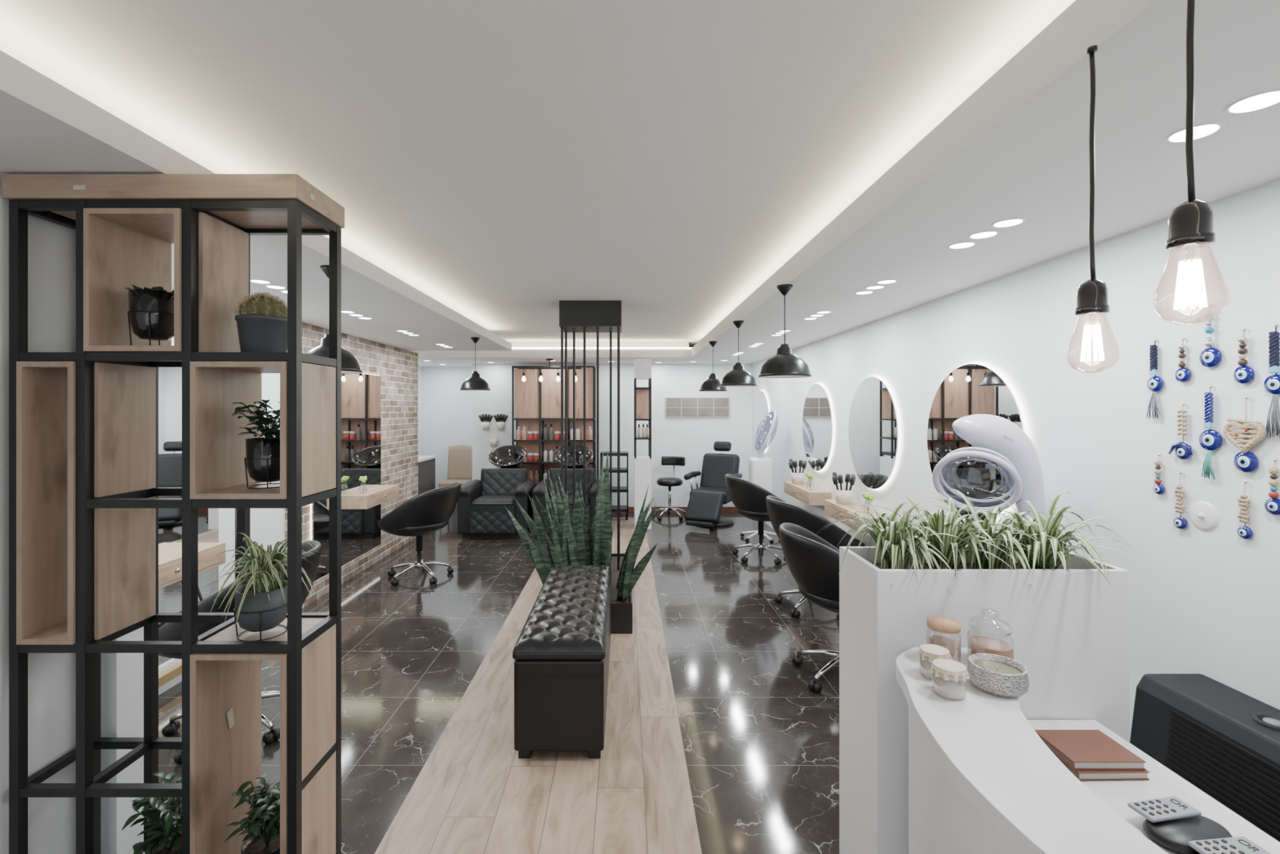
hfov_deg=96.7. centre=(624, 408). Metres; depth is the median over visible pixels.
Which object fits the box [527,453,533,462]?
jar
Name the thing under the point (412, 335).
recessed light
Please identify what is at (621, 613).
planter
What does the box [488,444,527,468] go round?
basin
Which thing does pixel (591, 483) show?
armchair
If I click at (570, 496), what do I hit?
seat cushion
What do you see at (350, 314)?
recessed light
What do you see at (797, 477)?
cup
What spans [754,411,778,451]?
hood
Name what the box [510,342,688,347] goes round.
trim
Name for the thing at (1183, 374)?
ornament
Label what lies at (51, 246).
wall
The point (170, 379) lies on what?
wall mirror
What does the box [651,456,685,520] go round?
stool
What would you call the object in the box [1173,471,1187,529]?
ornament
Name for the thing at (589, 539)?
snake plant
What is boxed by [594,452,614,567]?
snake plant
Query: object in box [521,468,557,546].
snake plant
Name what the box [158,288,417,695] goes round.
wall
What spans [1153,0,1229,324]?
pendant
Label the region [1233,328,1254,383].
ornament
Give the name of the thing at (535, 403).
shelving
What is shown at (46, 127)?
ceiling
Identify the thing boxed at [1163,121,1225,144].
recessed light
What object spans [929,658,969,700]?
candle jar
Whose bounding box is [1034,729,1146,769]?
book
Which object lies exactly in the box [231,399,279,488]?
potted ficus
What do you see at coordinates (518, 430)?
bottle
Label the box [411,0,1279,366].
ceiling
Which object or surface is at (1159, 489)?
ornament
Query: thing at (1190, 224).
socket
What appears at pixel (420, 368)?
wall
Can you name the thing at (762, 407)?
round mirror
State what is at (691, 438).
wall
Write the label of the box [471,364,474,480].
wall
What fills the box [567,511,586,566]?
snake plant
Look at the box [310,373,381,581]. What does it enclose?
wall mirror
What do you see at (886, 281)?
recessed light
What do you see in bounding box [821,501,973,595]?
spider plant
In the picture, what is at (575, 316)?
divider
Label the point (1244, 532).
ornament
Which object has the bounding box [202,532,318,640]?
spider plant
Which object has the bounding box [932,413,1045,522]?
steamer
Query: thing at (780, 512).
salon chair
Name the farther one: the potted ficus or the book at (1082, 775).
the potted ficus
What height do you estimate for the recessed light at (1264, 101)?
0.004 m
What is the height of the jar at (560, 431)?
0.130 m
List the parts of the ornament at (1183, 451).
cord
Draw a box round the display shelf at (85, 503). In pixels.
[1,173,344,853]
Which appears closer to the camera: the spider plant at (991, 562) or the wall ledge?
the spider plant at (991, 562)
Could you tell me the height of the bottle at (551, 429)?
0.240 m
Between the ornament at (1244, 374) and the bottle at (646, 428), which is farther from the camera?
the bottle at (646, 428)
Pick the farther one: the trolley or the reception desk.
the trolley
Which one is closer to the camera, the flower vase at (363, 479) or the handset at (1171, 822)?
the handset at (1171, 822)
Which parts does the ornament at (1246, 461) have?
cord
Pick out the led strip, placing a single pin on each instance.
(513, 348)
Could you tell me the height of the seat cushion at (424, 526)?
0.135 m
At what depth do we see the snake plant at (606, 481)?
4.42 m
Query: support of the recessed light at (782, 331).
in the ceiling at (1017, 146)
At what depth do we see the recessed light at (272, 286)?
3.22 m
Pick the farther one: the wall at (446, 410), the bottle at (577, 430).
the wall at (446, 410)
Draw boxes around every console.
[158,542,225,589]
[346,484,399,509]
[783,480,831,505]
[824,499,888,535]
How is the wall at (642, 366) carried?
on the floor
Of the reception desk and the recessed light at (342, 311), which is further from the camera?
the recessed light at (342, 311)
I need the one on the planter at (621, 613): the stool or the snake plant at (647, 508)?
the snake plant at (647, 508)
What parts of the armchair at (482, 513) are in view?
armrest, footrest panel, backrest, armrest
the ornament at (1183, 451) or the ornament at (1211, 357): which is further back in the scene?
the ornament at (1183, 451)
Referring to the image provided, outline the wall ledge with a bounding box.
[158,662,182,687]
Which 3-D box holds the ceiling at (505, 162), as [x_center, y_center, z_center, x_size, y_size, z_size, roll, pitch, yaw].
[-0.700,-0.980,3.850,5.800,0.100,11.700,0,0,0]
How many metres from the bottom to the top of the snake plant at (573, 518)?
0.892 m
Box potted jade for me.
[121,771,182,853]
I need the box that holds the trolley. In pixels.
[600,451,628,519]
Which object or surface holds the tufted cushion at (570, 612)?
on the storage bench
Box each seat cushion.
[158,622,182,655]
[391,519,448,533]
[470,493,515,504]
[545,493,589,504]
[735,507,769,518]
[798,585,839,611]
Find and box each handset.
[1127,795,1232,853]
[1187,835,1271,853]
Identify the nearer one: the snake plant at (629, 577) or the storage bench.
the storage bench
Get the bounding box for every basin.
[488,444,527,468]
[555,444,593,468]
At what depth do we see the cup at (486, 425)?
8.68 m
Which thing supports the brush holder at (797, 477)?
on the console at (816, 496)
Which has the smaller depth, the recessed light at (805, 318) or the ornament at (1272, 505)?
the ornament at (1272, 505)
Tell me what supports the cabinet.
on the floor
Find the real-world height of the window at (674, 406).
0.305 m
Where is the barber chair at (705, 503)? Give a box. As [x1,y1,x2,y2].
[684,440,742,527]
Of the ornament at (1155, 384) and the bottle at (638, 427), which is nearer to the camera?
the ornament at (1155, 384)
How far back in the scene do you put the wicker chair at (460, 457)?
9.21 m
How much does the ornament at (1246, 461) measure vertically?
0.241 m
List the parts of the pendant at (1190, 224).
stem, cord, glass bulb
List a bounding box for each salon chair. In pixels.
[158,540,321,764]
[377,482,460,586]
[724,473,782,564]
[765,495,865,621]
[778,522,839,693]
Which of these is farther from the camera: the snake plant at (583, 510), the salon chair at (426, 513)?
the salon chair at (426, 513)
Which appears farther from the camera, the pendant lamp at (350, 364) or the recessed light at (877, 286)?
the recessed light at (877, 286)
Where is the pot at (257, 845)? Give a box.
[240,827,279,853]
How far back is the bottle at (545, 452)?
8.55 m
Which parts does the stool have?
seat, backrest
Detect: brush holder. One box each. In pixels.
[788,458,807,484]
[831,471,855,504]
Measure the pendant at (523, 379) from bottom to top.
0.320 m
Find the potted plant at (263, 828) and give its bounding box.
[224,777,279,853]
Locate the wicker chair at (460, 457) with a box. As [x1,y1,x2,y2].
[438,444,471,487]
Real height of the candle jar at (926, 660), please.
0.064 m
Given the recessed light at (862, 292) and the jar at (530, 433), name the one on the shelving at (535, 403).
the jar at (530, 433)
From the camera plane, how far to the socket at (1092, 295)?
1.07 m
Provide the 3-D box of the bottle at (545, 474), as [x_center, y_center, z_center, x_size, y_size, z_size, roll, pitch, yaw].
[-1.195,1.036,8.584,0.064,0.210,0.064,0,0,0]
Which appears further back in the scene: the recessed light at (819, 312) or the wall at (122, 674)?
the recessed light at (819, 312)
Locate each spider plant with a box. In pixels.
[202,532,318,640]
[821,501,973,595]
[864,486,1033,582]
[906,488,1085,593]
[971,491,1134,590]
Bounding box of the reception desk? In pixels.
[895,647,1279,853]
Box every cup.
[481,422,489,430]
[489,438,497,446]
[497,422,504,430]
[791,471,804,484]
[835,488,852,504]
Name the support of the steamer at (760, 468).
on the floor
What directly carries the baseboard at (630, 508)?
attached to the wall at (691, 438)
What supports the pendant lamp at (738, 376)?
hanging from the ceiling at (1017, 146)
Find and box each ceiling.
[0,0,1075,347]
[0,49,511,351]
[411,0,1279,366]
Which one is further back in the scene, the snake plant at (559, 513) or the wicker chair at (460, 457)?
the wicker chair at (460, 457)
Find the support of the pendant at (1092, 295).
hanging from the ceiling at (1017, 146)
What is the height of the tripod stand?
1.072 m
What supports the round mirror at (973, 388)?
attached to the wall at (1206, 603)
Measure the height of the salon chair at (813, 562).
0.887 m
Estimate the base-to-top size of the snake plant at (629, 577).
0.872 m
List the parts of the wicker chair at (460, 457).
seat, backrest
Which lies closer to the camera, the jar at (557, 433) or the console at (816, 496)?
the console at (816, 496)
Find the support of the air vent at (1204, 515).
in the wall at (1206, 603)
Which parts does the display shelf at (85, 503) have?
panel, panel, panel, panel, panel, panel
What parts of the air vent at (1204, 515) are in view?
knob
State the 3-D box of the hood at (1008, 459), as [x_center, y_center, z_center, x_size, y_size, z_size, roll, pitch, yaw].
[1.592,0.328,2.581,0.313,0.313,0.290,0,0,0]
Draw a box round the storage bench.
[512,564,611,758]
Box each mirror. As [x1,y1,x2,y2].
[158,367,218,666]
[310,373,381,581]
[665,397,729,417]
[753,390,769,452]
[802,382,834,471]
[848,375,901,490]
[927,361,1029,522]
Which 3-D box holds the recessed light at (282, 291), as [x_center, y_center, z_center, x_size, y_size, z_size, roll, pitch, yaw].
[-1.980,-0.688,3.370,0.110,0.004,0.110,0,0,0]
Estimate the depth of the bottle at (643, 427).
7.58 m
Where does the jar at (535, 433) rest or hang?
on the shelving at (535, 403)
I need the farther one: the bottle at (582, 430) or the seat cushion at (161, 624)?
the bottle at (582, 430)
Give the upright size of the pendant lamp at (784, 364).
0.512 m
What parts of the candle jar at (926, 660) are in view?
cloth lid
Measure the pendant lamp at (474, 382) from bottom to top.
0.512 m
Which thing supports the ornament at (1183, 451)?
attached to the wall at (1206, 603)
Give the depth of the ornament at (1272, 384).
1.71 m
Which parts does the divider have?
rod, rod, rod, rod, rod, rod, rod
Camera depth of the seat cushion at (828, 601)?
3.20 m
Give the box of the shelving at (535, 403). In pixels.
[511,365,595,485]
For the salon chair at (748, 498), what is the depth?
5.88 m
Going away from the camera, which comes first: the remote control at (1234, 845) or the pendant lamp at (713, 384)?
the remote control at (1234, 845)
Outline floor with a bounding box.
[140,505,839,853]
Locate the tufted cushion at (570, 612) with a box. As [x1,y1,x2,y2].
[512,564,611,652]
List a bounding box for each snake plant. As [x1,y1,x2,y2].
[503,497,551,584]
[515,474,555,567]
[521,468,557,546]
[544,490,570,566]
[549,481,564,553]
[557,472,579,546]
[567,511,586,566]
[577,482,595,534]
[580,474,598,565]
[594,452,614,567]
[603,448,611,563]
[616,484,658,602]
[616,497,657,588]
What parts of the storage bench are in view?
leg, lid, leg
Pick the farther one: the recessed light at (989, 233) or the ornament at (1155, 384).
the recessed light at (989, 233)
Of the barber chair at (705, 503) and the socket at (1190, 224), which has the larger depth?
the barber chair at (705, 503)
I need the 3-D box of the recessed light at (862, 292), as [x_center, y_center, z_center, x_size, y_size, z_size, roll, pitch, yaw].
[1.425,-0.688,3.385,0.110,0.004,0.110,0,0,0]
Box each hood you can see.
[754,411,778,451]
[932,446,1022,513]
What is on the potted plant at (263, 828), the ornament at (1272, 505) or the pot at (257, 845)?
the pot at (257, 845)
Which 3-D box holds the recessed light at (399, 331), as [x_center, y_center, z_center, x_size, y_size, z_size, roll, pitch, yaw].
[-1.980,-0.688,5.060,0.110,0.004,0.110,0,0,0]
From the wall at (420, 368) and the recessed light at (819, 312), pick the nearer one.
the recessed light at (819, 312)
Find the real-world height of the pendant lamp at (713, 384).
0.512 m
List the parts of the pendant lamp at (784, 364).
cord, lamp shade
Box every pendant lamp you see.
[306,265,362,373]
[459,337,490,390]
[698,341,727,391]
[720,320,757,386]
[758,284,812,377]
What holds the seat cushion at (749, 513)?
on the salon chair at (748, 498)
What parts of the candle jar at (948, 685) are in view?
cloth lid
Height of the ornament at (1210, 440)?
0.314 m
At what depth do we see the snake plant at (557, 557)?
4.10 m
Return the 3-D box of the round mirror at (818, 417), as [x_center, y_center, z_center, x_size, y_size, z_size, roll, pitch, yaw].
[1.952,0.190,5.760,0.035,0.901,0.901,0,0,0]
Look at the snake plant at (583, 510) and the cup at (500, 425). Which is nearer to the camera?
the snake plant at (583, 510)
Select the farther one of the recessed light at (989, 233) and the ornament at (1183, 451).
the recessed light at (989, 233)
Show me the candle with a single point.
(997, 675)
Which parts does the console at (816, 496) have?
drawer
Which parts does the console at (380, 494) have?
drawer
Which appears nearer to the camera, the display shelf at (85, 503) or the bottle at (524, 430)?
the display shelf at (85, 503)
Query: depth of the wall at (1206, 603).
2.20 m
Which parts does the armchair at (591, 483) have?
armrest, footrest panel, backrest, armrest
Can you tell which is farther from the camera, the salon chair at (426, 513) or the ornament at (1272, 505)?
the salon chair at (426, 513)
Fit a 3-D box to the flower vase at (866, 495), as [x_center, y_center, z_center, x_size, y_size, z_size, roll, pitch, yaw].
[1.838,0.717,4.300,0.071,0.161,0.090,0,0,-25]
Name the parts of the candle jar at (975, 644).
glass lid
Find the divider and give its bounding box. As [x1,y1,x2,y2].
[559,300,621,570]
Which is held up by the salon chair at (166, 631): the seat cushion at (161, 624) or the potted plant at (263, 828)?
the seat cushion at (161, 624)
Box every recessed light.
[249,279,271,284]
[264,284,287,289]
[280,289,287,293]
[341,310,355,313]
[348,313,364,316]
[357,316,373,319]
[395,329,408,332]
[408,333,420,336]
[778,329,791,332]
[803,317,817,319]
[808,314,824,316]
[815,311,831,313]
[854,290,874,294]
[864,284,885,289]
[875,279,897,284]
[946,241,977,249]
[967,230,999,239]
[991,217,1026,228]
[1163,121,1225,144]
[1222,88,1279,115]
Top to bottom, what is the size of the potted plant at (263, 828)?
0.340 m
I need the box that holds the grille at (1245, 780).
[1164,710,1279,842]
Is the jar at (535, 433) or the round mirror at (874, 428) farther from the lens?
the jar at (535, 433)
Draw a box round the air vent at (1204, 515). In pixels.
[1189,501,1219,530]
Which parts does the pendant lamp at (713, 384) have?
lamp shade, cord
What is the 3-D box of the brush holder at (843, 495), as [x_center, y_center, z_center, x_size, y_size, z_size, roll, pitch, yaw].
[1.840,0.669,4.780,0.187,0.262,0.183,0,0,-26]
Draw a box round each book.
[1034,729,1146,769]
[1057,756,1149,781]
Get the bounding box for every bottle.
[516,426,520,439]
[522,426,526,439]
[528,471,533,479]
[534,471,538,484]
[543,423,547,439]
[543,447,547,462]
[543,470,547,479]
[549,423,553,439]
[549,447,553,462]
[555,445,558,462]
[569,426,573,439]
[575,426,579,439]
[581,426,583,439]
[587,426,591,439]
[637,423,640,437]
[641,423,644,437]
[645,423,648,437]
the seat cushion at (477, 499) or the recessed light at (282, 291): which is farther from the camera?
the seat cushion at (477, 499)
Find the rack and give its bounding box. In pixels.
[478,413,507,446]
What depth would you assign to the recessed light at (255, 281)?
3.09 m
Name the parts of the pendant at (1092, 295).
glass bulb, cord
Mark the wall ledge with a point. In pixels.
(175, 671)
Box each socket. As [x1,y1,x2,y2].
[1075,279,1110,315]
[1165,199,1216,250]
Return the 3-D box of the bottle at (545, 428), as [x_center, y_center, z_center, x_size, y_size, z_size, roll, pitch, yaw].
[-1.195,0.351,8.582,0.060,0.240,0.060,0,0,0]
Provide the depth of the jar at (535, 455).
8.50 m
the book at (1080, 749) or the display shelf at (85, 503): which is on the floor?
the display shelf at (85, 503)
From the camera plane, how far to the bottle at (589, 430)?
8.54 m
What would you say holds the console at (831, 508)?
attached to the wall at (1206, 603)
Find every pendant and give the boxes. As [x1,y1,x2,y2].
[518,358,581,382]
[1066,44,1119,373]
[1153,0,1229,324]
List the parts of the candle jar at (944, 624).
cork lid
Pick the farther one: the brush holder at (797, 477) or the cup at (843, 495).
the brush holder at (797, 477)
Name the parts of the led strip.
mounting rail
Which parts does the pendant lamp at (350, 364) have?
lamp shade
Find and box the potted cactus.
[234,292,287,351]
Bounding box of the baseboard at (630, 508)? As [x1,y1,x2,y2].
[628,506,737,511]
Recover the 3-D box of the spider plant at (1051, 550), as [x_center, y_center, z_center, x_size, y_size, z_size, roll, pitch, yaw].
[1.273,0.387,1.719,0.490,0.263,0.444,0,0,-38]
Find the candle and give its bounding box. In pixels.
[966,653,1029,697]
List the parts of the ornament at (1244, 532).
cord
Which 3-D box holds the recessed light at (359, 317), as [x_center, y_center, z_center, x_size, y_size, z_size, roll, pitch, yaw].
[-1.980,-0.688,4.340,0.110,0.004,0.110,0,0,0]
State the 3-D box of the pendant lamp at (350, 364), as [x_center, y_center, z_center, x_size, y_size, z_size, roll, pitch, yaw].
[-1.440,-0.434,2.780,0.292,0.512,0.292,0,0,0]
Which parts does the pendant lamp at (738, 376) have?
cord, lamp shade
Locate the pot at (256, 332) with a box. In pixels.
[235,314,287,351]
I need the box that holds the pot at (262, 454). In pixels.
[245,437,279,482]
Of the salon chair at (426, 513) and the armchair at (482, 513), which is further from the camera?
the armchair at (482, 513)
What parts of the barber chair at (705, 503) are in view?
armrest, seat, backrest, armrest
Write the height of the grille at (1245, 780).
0.184 m
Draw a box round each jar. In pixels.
[527,431,533,439]
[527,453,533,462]
[533,431,538,439]
[533,453,538,462]
[554,431,559,439]
[560,431,564,439]
[917,644,951,679]
[926,615,961,662]
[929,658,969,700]
[967,608,1013,659]
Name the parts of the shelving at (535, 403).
door panel, door panel, panel, door panel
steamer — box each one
[740,408,778,543]
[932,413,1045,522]
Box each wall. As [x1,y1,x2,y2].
[0,172,75,853]
[100,626,143,853]
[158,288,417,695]
[417,365,422,455]
[422,366,471,505]
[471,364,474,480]
[474,364,751,506]
[634,358,651,529]
[751,178,1279,737]
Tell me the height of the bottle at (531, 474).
0.200 m
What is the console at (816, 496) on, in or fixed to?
attached to the wall at (1206, 603)
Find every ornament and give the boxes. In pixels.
[1146,338,1164,419]
[1153,453,1165,494]
[1168,403,1192,459]
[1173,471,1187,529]
[1174,337,1191,382]
[1199,303,1222,367]
[1199,385,1222,479]
[1222,395,1266,472]
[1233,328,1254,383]
[1236,480,1253,539]
[1263,323,1279,438]
[1264,458,1279,515]
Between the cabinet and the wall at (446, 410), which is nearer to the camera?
the cabinet
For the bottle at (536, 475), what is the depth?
8.55 m
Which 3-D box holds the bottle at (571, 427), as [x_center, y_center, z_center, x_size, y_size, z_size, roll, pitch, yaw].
[-0.795,0.366,8.548,0.064,0.210,0.064,0,0,0]
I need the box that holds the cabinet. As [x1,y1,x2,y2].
[417,455,437,494]
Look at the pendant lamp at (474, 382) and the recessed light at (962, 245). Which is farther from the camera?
the pendant lamp at (474, 382)
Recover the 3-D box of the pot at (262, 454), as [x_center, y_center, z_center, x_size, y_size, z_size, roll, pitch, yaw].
[-1.125,0.162,1.800,0.126,0.135,0.126,0,0,0]
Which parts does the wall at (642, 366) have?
panel, steel frame, panel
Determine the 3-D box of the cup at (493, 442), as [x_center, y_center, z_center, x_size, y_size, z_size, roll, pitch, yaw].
[-2.010,0.520,8.735,0.120,0.120,0.130,0,0,0]
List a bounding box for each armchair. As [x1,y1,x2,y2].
[457,468,536,538]
[531,468,599,537]
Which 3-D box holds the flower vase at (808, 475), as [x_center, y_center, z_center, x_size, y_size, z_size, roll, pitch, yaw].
[1.828,0.717,5.620,0.071,0.161,0.090,0,0,-25]
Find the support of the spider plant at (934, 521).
in the planter at (1071, 634)
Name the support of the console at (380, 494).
attached to the wall at (397, 368)
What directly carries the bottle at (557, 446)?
on the shelving at (535, 403)
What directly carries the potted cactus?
on the display shelf at (85, 503)
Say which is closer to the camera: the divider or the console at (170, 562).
the console at (170, 562)
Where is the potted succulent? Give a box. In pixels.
[124,284,173,345]
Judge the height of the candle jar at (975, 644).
0.138 m
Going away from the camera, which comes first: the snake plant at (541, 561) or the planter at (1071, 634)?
the planter at (1071, 634)
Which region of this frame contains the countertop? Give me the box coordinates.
[417,455,437,462]
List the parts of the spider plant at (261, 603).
pot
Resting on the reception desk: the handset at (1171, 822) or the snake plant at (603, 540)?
the handset at (1171, 822)
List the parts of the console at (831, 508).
drawer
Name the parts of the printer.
control knob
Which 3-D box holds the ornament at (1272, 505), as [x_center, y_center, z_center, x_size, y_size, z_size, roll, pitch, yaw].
[1.956,0.237,1.714,0.023,0.170,0.052,0,0,0]
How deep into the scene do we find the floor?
2.98 m
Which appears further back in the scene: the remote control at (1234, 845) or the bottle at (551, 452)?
the bottle at (551, 452)
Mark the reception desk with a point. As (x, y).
(982, 780)
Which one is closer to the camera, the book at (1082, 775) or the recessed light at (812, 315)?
the book at (1082, 775)
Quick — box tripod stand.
[235,508,236,579]
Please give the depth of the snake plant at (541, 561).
4.10 m
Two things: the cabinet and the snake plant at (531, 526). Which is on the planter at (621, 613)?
the snake plant at (531, 526)
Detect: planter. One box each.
[610,553,632,633]
[839,546,1129,853]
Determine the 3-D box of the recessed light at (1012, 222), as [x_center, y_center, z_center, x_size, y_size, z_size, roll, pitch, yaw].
[1.425,-0.688,2.115,0.110,0.004,0.110,0,0,0]
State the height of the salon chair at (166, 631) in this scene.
0.887 m
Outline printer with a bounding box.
[1129,673,1279,842]
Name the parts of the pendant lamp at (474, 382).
lamp shade, cord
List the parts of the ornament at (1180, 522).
cord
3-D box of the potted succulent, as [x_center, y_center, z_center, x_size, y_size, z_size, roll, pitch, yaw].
[-1.464,-0.279,1.782,0.145,0.191,0.145,0,0,0]
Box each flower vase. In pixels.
[359,475,367,493]
[805,472,814,489]
[862,492,874,514]
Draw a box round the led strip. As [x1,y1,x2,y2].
[511,347,691,350]
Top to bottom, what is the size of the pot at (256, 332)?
0.122 m

